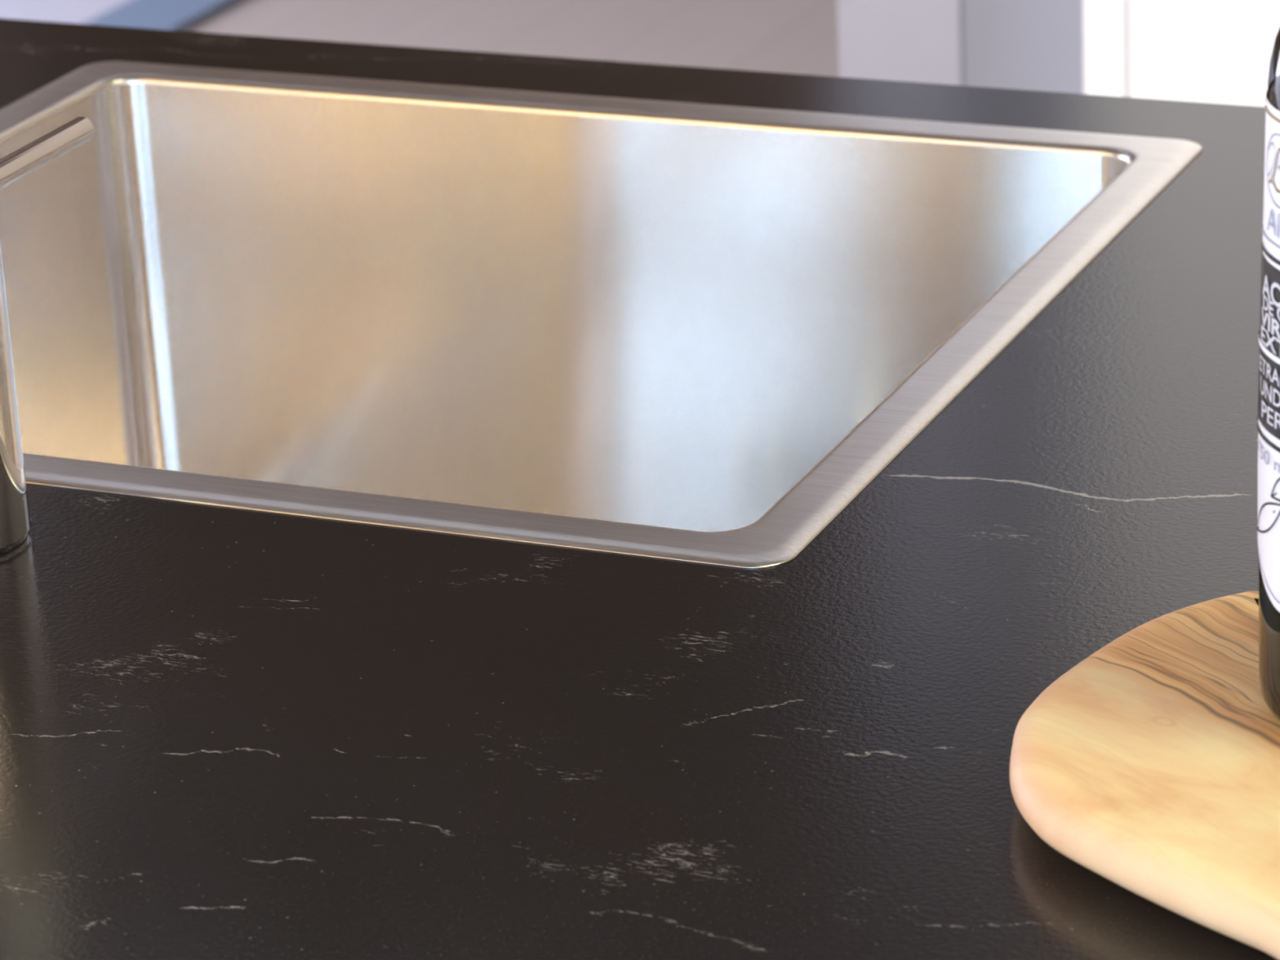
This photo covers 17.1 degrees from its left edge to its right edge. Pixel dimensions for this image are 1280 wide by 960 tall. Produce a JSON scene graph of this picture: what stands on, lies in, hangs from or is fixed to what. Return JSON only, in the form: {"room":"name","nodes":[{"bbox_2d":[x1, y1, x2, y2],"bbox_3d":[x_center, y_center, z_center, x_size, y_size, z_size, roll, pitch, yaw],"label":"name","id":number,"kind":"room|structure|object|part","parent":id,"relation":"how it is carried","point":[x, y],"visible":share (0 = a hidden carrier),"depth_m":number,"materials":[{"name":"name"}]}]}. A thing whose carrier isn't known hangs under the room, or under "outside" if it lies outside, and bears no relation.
{"room":"kitchen","nodes":[
{"label":"kitchen","id":0,"kind":"room"},
{"bbox_2d":[185,0,839,76],"bbox_3d":[0.600,0.229,3.314,7.800,0.100,9.250,6,23,23],"label":"floor","id":1,"kind":"structure","parent":0,"point":[797,37],"depth_m":5.34,"materials":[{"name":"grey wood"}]},
{"bbox_2d":[0,0,241,31],"bbox_3d":[-1.247,-0.744,5.920,1.660,0.012,3.040,6,23,23],"label":"rug","id":2,"kind":"object","parent":1,"relation":"on","point":[166,15],"visible":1,"depth_m":5.46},
{"bbox_3d":[-0.192,0.450,1.482,3.100,0.880,1.095,6,23,23],"label":"kitchen island","id":3,"kind":"object","parent":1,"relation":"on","visible":0},
{"bbox_2d":[0,17,1277,959],"bbox_3d":[-0.212,0.029,1.324,3.200,0.020,1.124,6,23,23],"label":"island countertop","id":4,"kind":"structure","parent":3,"relation":"on","point":[227,733],"depth_m":1.20,"materials":[{"name":"black stone"}]},
{"bbox_2d":[0,116,94,555],"bbox_3d":[-0.184,-0.226,1.324,0.044,0.452,0.237,6,23,23],"label":"kitchen faucet","id":5,"kind":"object","parent":4,"relation":"on","point":[15,519],"visible":1,"depth_m":1.31,"materials":[{"name":"silver metal"}]},
{"bbox_3d":[-0.193,-0.100,1.336,0.008,0.008,0.076,6,23,23],"label":"lever","id":6,"kind":"part","parent":5,"relation":"part of","materials":[{"name":"silver metal"}]},
{"bbox_2d":[0,61,1202,568],"bbox_3d":[-0.104,0.044,1.573,0.500,0.241,0.517,6,23,23],"label":"sink","id":7,"kind":"object","parent":4,"relation":"in","point":[700,333],"visible":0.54,"depth_m":1.77,"materials":[{"name":"metal"}]},
{"bbox_2d":[1009,591,1279,959],"bbox_3d":[0.272,0.092,1.040,0.262,0.020,0.398,-18,26,-35],"label":"cutting board","id":8,"kind":"object","parent":4,"relation":"on","point":[1151,764],"visible":0.98,"depth_m":1.08,"materials":[{"name":"beige wood"}]},
{"bbox_2d":[1257,26,1279,720],"bbox_3d":[0.192,-0.071,1.061,0.074,0.278,0.074,6,23,23],"label":"olive oil bottle","id":9,"kind":"object","parent":8,"relation":"on","point":[1268,389],"visible":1,"depth_m":1.07,"materials":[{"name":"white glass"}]},
{"bbox_2d":[837,0,961,85],"bbox_3d":[0.239,-0.816,3.260,0.100,1.920,0.300,6,23,23],"label":"wall pier","id":10,"kind":"object","parent":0,"point":[913,41],"depth_m":3.29,"materials":[{"name":"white paint"}]},
{"bbox_2d":[959,0,1084,93],"bbox_3d":[0.286,-0.811,3.240,0.003,1.920,0.299,6,23,23],"label":"trim","id":11,"kind":"structure","parent":10,"relation":"attached to","point":[1029,45],"depth_m":3.41,"materials":[{"name":"white"}]},
{"bbox_3d":[2.601,-0.956,2.341,3.620,2.620,0.100,6,23,23],"label":"wall partition","id":12,"kind":"structure","parent":0,"visible":0},
{"bbox_2d":[1083,0,1279,106],"bbox_3d":[0.644,-0.881,3.237,0.646,2.020,0.024,6,23,23],"label":"window","id":13,"kind":"structure","parent":12,"relation":"in","point":[1216,51],"depth_m":3.53,"materials":[{"name":"white paint"}]},
{"bbox_3d":[0.644,-0.881,3.237,0.646,2.020,0.024,6,23,23],"label":"frame","id":14,"kind":"part","parent":13,"relation":"part of","materials":[{"name":"white paint"}]}
]}

